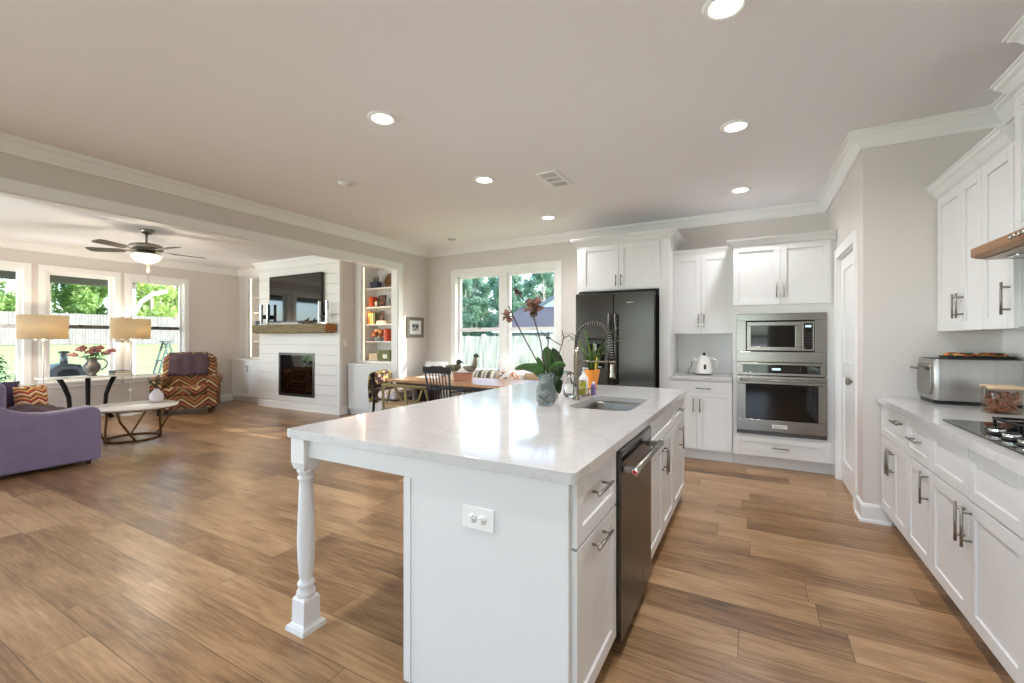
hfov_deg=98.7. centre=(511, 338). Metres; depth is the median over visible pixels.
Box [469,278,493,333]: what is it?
leafy tree
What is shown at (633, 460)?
dishwasher
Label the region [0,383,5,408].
cushion
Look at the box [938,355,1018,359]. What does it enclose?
serving tray
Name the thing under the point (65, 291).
leafy tree
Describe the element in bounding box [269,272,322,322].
television
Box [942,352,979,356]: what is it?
pot holder
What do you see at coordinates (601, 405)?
sink
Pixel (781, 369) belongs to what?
control panel
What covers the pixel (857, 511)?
baseboard
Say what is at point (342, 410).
baseboard
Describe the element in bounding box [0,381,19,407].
pillow
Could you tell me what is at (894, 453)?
base cabinet
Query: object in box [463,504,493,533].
power outlet
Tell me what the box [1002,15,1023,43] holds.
trim
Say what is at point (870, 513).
baseboard
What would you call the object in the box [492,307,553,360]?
house
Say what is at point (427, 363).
pillow
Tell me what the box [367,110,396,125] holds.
recessed light
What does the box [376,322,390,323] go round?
book
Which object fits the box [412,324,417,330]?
print
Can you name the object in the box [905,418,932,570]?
base cabinet
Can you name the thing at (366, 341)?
shelf
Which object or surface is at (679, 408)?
base cabinet
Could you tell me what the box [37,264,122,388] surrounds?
window
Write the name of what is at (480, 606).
kitchen island
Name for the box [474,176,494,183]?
recessed light
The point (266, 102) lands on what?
ceiling
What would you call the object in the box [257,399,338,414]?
baseboard
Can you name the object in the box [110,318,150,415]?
floor lamp
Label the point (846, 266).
door
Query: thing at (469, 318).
leafy tree
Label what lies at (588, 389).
sponge caddy
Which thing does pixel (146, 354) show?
lawn
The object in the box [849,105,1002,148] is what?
trim
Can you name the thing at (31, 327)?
floor lamp
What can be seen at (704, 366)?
electric kettle
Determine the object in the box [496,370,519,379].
pillow
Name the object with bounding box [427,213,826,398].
wall
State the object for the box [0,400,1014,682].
floor
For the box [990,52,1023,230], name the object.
upper cabinet
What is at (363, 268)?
light strip
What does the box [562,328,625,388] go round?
spider plant
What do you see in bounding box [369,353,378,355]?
book
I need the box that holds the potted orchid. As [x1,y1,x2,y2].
[540,330,573,398]
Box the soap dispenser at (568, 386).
[564,372,573,396]
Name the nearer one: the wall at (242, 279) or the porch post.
the wall at (242, 279)
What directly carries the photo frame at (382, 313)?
on the book
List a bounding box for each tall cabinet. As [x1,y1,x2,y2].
[569,227,684,387]
[726,230,836,474]
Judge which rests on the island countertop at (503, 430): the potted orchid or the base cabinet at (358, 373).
the potted orchid
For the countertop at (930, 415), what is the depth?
2.27 m
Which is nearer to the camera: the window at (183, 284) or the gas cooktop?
the gas cooktop
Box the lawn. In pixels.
[0,341,177,381]
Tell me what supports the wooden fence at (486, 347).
on the lawn
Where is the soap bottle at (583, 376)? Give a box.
[579,367,587,394]
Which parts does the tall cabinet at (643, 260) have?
door, crown, door, panel, crown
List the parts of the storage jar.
lid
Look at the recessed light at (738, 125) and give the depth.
3.07 m
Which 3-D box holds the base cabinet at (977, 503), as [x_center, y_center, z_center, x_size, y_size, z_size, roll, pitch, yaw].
[2.195,0.887,1.726,0.664,0.875,0.910,0,0,29]
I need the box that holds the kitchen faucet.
[571,321,615,399]
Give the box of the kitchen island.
[285,438,681,682]
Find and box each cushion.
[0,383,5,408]
[162,384,206,395]
[378,388,413,399]
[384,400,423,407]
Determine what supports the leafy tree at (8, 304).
on the lawn
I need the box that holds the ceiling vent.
[535,170,572,187]
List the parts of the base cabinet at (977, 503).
drawer, door, handle, handle, drawer, door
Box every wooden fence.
[0,311,177,344]
[462,334,553,368]
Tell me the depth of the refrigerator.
5.06 m
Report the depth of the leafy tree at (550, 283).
55.00 m
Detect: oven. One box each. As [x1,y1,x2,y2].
[50,351,87,376]
[737,361,826,440]
[910,357,1023,407]
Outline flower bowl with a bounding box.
[371,329,383,340]
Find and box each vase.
[145,375,163,401]
[501,288,565,404]
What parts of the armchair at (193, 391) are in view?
arm, seat, backrest, arm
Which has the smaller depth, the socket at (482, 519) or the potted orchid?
the socket at (482, 519)
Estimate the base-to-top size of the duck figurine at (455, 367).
0.170 m
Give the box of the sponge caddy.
[579,388,591,396]
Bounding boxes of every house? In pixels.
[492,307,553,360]
[539,295,553,306]
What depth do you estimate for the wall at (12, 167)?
4.69 m
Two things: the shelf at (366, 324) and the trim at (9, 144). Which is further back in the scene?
the shelf at (366, 324)
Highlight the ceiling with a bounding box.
[0,0,1023,269]
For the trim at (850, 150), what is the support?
attached to the wall at (858, 204)
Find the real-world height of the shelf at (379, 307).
0.022 m
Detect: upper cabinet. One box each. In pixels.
[673,246,732,333]
[926,153,1023,330]
[967,124,1023,329]
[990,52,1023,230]
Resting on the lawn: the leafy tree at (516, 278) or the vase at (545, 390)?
the leafy tree at (516, 278)
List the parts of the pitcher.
handle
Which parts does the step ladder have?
rail, rail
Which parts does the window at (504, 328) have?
sash, meeting rail, sash, meeting rail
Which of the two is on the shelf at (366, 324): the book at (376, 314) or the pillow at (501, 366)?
the book at (376, 314)
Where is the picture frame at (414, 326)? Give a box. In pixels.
[406,317,423,337]
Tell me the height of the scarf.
0.512 m
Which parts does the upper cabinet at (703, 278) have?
door, crown, door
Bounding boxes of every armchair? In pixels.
[149,352,222,415]
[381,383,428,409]
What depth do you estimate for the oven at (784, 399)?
4.40 m
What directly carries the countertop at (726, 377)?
on the base cabinet at (708, 405)
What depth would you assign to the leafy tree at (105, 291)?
31.67 m
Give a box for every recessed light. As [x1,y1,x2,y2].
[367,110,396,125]
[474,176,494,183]
[540,215,555,219]
[702,0,749,21]
[720,119,750,132]
[729,186,750,193]
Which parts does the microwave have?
door, control panel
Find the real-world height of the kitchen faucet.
0.531 m
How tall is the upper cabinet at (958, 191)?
0.985 m
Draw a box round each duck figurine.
[445,360,462,371]
[462,354,479,371]
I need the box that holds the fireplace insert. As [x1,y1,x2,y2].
[279,352,315,397]
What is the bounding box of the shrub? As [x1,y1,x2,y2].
[0,354,14,381]
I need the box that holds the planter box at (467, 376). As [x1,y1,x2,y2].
[452,372,473,380]
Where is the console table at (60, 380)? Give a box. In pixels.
[34,374,133,417]
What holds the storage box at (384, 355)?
on the base cabinet at (358, 373)
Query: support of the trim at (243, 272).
attached to the wall at (242, 279)
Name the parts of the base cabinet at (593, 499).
drawer, handle, handle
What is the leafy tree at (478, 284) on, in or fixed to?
on the lawn
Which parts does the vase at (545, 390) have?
flower stem, flower stem, flower stem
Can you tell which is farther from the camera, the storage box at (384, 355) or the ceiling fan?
the storage box at (384, 355)
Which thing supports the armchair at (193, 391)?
on the floor
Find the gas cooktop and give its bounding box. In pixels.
[943,417,1023,455]
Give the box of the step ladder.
[153,341,173,372]
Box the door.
[834,229,857,508]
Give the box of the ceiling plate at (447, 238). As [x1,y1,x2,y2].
[444,237,458,240]
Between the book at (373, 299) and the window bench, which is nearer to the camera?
the window bench
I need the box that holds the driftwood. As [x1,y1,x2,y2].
[298,318,314,323]
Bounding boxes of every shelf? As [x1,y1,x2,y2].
[366,287,390,290]
[366,306,390,308]
[366,324,390,325]
[366,341,390,342]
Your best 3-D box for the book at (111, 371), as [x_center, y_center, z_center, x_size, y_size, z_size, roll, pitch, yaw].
[-6.712,0.552,7.520,0.222,0.030,0.210,0,0,23]
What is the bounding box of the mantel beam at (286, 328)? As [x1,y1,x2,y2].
[252,323,336,333]
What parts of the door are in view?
knob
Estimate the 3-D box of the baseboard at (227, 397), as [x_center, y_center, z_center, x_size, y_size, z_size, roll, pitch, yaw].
[-8.215,1.258,5.625,0.024,0.135,8.960,0,0,29]
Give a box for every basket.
[370,277,381,287]
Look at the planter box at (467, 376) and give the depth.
5.99 m
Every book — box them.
[108,370,129,372]
[109,372,131,374]
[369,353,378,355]
[371,297,377,306]
[374,312,379,323]
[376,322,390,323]
[385,329,390,340]
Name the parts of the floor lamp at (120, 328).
lamp shade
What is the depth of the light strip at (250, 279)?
9.52 m
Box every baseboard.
[101,394,232,415]
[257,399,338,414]
[339,406,347,414]
[854,495,862,520]
[860,502,891,525]
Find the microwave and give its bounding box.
[737,312,826,362]
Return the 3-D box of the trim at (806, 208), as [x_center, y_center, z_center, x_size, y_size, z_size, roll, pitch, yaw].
[0.967,-1.438,6.098,5.570,0.115,0.098,0,0,29]
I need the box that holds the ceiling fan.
[85,229,205,263]
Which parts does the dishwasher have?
handle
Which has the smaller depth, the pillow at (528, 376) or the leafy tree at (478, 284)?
the pillow at (528, 376)
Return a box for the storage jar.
[980,384,1023,412]
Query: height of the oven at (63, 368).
0.610 m
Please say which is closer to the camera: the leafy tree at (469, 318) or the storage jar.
the storage jar
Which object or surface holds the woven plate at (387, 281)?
on the shelf at (380, 288)
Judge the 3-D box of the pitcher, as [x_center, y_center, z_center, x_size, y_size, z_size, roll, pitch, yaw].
[-6.883,0.352,7.221,0.277,0.502,0.608,0,0,26]
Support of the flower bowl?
on the shelf at (366, 341)
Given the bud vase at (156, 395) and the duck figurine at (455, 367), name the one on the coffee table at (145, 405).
the bud vase at (156, 395)
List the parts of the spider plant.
pot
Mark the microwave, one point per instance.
(781, 337)
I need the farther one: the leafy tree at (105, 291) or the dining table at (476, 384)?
the leafy tree at (105, 291)
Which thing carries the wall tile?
attached to the wall
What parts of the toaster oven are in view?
handle, door, plate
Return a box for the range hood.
[971,228,1023,259]
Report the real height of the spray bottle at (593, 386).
0.096 m
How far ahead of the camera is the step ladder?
10.68 m
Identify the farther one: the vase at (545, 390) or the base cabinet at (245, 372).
the base cabinet at (245, 372)
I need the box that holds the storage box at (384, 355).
[379,350,390,360]
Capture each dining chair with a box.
[370,373,412,411]
[423,366,467,400]
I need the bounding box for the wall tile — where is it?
[1003,329,1023,360]
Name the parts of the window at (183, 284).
sash, meeting rail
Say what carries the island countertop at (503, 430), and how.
on the kitchen island
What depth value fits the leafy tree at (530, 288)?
48.18 m
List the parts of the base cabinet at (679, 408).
drawer, handle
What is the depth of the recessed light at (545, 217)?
5.39 m
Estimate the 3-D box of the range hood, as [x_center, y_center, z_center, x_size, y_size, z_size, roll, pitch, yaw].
[2.271,-0.425,1.678,0.492,0.099,0.897,0,0,29]
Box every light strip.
[250,279,250,355]
[363,268,363,359]
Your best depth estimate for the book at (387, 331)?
7.74 m
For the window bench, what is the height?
0.510 m
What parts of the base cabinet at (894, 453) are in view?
door, handle, handle, drawer, handle, door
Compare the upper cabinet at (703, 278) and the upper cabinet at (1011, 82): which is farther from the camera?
the upper cabinet at (703, 278)
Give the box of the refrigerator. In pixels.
[576,290,658,387]
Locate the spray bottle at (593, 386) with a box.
[591,382,595,394]
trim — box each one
[0,132,426,257]
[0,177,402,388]
[237,268,258,275]
[246,274,258,358]
[252,255,335,269]
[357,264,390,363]
[427,201,825,257]
[817,132,862,212]
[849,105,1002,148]
[991,93,1014,125]
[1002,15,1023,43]
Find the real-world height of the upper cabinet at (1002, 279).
0.985 m
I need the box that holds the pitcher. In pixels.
[67,345,116,375]
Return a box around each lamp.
[16,314,68,384]
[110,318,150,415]
[1007,253,1023,257]
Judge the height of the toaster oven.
0.286 m
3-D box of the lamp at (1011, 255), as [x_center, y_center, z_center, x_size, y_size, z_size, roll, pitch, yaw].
[2.309,-0.382,1.995,0.070,0.007,0.100,0,0,29]
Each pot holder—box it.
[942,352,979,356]
[978,352,1009,356]
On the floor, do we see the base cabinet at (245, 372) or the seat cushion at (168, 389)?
the base cabinet at (245, 372)
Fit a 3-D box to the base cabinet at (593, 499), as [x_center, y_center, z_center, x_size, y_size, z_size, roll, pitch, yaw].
[0.036,0.887,1.747,0.713,0.875,0.462,0,0,29]
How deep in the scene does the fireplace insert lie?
8.23 m
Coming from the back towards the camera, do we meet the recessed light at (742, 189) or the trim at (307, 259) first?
the trim at (307, 259)
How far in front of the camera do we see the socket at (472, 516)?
1.55 m
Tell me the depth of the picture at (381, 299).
7.83 m
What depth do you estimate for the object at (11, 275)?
9.88 m
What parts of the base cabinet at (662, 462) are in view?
door, drawer, handle, handle, door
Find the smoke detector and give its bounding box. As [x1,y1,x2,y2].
[338,180,351,187]
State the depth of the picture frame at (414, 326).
7.19 m
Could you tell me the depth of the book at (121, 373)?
7.46 m
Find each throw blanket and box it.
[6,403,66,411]
[167,352,208,376]
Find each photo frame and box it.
[377,295,386,306]
[378,311,384,320]
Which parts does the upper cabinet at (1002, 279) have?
crown, door, handle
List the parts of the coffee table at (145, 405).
leg, leg, leg, leg, leg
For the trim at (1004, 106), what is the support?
attached to the wall
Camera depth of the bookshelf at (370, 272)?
7.97 m
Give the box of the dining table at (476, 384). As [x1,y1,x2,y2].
[387,375,538,401]
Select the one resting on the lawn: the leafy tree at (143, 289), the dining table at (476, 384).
the leafy tree at (143, 289)
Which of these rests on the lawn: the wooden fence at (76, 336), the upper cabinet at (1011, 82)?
the wooden fence at (76, 336)
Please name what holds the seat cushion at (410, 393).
on the dining chair at (372, 375)
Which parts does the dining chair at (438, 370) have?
post, crest rail, post, armrest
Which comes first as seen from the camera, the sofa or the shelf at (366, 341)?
the sofa
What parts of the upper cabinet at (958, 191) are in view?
door, crown, handle, handle, door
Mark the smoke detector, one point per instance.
(343, 183)
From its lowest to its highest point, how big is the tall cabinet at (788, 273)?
2.362 m
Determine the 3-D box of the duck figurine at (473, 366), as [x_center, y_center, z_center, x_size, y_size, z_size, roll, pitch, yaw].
[-0.557,0.326,6.035,0.260,0.253,0.108,0,0,15]
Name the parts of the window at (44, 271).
sash, meeting rail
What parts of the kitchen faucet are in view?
docking arm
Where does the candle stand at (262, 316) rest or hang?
on the mantel beam at (286, 328)
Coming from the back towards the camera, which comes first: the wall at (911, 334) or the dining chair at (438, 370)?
the dining chair at (438, 370)
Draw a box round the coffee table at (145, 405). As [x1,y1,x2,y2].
[94,400,178,443]
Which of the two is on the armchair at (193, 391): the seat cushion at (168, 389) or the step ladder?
the seat cushion at (168, 389)
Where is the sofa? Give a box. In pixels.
[0,383,100,475]
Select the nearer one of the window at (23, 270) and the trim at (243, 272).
the window at (23, 270)
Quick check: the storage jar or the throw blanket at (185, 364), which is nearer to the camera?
the storage jar
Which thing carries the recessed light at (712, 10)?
in the ceiling
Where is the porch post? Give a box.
[133,289,167,373]
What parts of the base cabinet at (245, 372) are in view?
door, door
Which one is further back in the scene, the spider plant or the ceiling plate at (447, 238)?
the ceiling plate at (447, 238)
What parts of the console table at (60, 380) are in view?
leg, leg, leg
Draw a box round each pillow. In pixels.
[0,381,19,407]
[13,385,48,404]
[423,361,447,375]
[450,365,467,390]
[468,369,495,392]
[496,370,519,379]
[497,364,522,379]
[524,373,538,380]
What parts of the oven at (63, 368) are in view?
handle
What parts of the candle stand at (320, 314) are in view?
post, post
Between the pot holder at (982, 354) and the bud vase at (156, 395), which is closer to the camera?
the pot holder at (982, 354)
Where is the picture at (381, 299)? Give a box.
[379,297,384,304]
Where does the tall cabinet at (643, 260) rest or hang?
on the floor
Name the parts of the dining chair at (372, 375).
leg, seat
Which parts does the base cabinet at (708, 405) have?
door, drawer, door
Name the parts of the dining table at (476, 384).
leg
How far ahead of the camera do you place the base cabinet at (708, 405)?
4.76 m
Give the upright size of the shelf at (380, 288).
0.022 m
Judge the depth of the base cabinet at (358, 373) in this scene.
7.65 m
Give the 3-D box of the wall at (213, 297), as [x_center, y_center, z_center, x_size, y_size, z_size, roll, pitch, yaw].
[-8.123,-0.085,5.882,0.258,2.820,9.500,0,0,29]
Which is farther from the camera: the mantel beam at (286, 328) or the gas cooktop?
the mantel beam at (286, 328)
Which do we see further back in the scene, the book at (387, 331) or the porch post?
the porch post
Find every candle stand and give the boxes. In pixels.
[258,304,270,324]
[316,300,329,323]
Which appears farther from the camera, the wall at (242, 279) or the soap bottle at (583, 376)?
the wall at (242, 279)
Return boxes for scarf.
[368,370,390,404]
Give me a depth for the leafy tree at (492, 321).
50.19 m
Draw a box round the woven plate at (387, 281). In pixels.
[384,273,390,286]
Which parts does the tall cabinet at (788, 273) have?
door, crown, drawer, handle, door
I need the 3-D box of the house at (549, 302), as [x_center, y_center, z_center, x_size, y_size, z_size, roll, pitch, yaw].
[7.722,-1.860,41.103,12.400,6.850,7.100,0,0,29]
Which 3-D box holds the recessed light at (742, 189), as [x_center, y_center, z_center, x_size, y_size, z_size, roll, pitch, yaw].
[2.285,-1.489,4.404,0.196,0.012,0.196,0,0,29]
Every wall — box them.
[0,152,426,399]
[0,239,238,407]
[239,263,390,363]
[259,260,353,412]
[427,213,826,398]
[827,146,883,504]
[884,128,1002,525]
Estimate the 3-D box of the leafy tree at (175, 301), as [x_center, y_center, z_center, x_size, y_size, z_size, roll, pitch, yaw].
[-27.714,-2.745,35.707,3.781,6.403,4.026,0,0,-38]
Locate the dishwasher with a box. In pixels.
[614,425,663,643]
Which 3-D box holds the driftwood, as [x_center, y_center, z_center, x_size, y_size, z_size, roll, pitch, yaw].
[-3.666,-0.330,7.851,0.463,0.116,0.073,0,0,35]
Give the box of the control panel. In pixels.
[738,361,825,377]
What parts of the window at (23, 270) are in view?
meeting rail, sash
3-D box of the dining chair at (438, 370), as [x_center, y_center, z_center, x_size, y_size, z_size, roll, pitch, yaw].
[-0.806,0.823,5.458,0.420,1.010,0.510,0,0,23]
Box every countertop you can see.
[287,381,686,484]
[669,372,732,381]
[876,396,1023,476]
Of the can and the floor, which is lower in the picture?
the floor
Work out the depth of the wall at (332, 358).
7.90 m
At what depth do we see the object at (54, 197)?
4.52 m
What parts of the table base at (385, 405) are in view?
leg, leg, arm rail, leg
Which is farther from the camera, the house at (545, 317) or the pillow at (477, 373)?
the house at (545, 317)
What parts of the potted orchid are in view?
flower stem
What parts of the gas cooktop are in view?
knob, knob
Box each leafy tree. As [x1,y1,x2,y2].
[0,280,11,298]
[0,283,103,322]
[52,285,107,312]
[53,283,107,337]
[107,283,177,341]
[146,286,177,317]
[462,278,492,335]
[462,279,482,336]
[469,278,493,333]
[483,277,521,335]
[493,275,527,313]
[496,281,525,311]
[522,272,553,301]
[525,275,553,306]
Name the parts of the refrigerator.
door, handle, handle, door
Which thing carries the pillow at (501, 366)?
on the window bench
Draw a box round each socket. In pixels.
[469,513,476,522]
[478,515,486,524]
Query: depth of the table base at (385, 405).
5.73 m
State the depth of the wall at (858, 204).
3.19 m
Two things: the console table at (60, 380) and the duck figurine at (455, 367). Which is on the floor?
the console table at (60, 380)
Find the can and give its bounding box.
[579,380,586,394]
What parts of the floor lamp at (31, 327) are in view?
lamp shade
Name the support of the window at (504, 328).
in the wall at (439, 268)
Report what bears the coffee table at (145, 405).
on the floor
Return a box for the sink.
[580,401,640,410]
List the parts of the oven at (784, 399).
control panel, control frame, handle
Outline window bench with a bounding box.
[440,390,471,398]
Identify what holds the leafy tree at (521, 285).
on the lawn
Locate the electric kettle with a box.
[688,353,717,374]
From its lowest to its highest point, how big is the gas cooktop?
0.042 m
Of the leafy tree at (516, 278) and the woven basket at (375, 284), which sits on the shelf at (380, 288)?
the woven basket at (375, 284)
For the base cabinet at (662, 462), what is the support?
on the floor
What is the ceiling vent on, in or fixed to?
in the ceiling
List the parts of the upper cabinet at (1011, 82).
crown, door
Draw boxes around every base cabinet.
[231,359,259,402]
[347,363,390,414]
[571,453,615,682]
[650,405,673,559]
[670,379,732,462]
[673,397,684,509]
[881,404,908,539]
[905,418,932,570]
[931,430,1023,682]
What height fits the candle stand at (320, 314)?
0.400 m
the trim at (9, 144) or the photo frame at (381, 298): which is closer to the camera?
the trim at (9, 144)
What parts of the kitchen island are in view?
leg, panel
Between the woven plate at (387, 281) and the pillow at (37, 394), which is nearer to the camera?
the pillow at (37, 394)
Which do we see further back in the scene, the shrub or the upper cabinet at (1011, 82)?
the shrub
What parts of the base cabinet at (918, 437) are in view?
handle, drawer, handle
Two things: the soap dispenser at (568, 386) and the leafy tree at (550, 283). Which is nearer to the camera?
the soap dispenser at (568, 386)
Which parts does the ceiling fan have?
blade, blade, lamp shade, blade, blade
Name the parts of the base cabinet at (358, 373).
door, door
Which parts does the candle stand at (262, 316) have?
post, post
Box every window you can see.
[0,260,33,386]
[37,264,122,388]
[124,273,188,382]
[451,260,562,379]
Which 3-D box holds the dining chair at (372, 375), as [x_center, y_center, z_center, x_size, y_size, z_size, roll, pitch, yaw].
[-1.787,0.916,6.569,0.481,0.822,0.430,0,0,29]
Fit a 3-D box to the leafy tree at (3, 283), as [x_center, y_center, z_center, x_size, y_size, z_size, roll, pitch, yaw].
[-32.572,-2.810,26.135,3.982,6.506,4.245,0,0,37]
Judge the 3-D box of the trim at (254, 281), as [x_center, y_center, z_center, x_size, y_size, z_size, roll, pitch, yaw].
[-5.285,-0.478,9.493,0.900,1.813,0.398,0,0,29]
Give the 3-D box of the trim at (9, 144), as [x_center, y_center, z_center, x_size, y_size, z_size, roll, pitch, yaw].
[-3.659,-1.438,3.353,0.098,0.115,9.360,0,0,29]

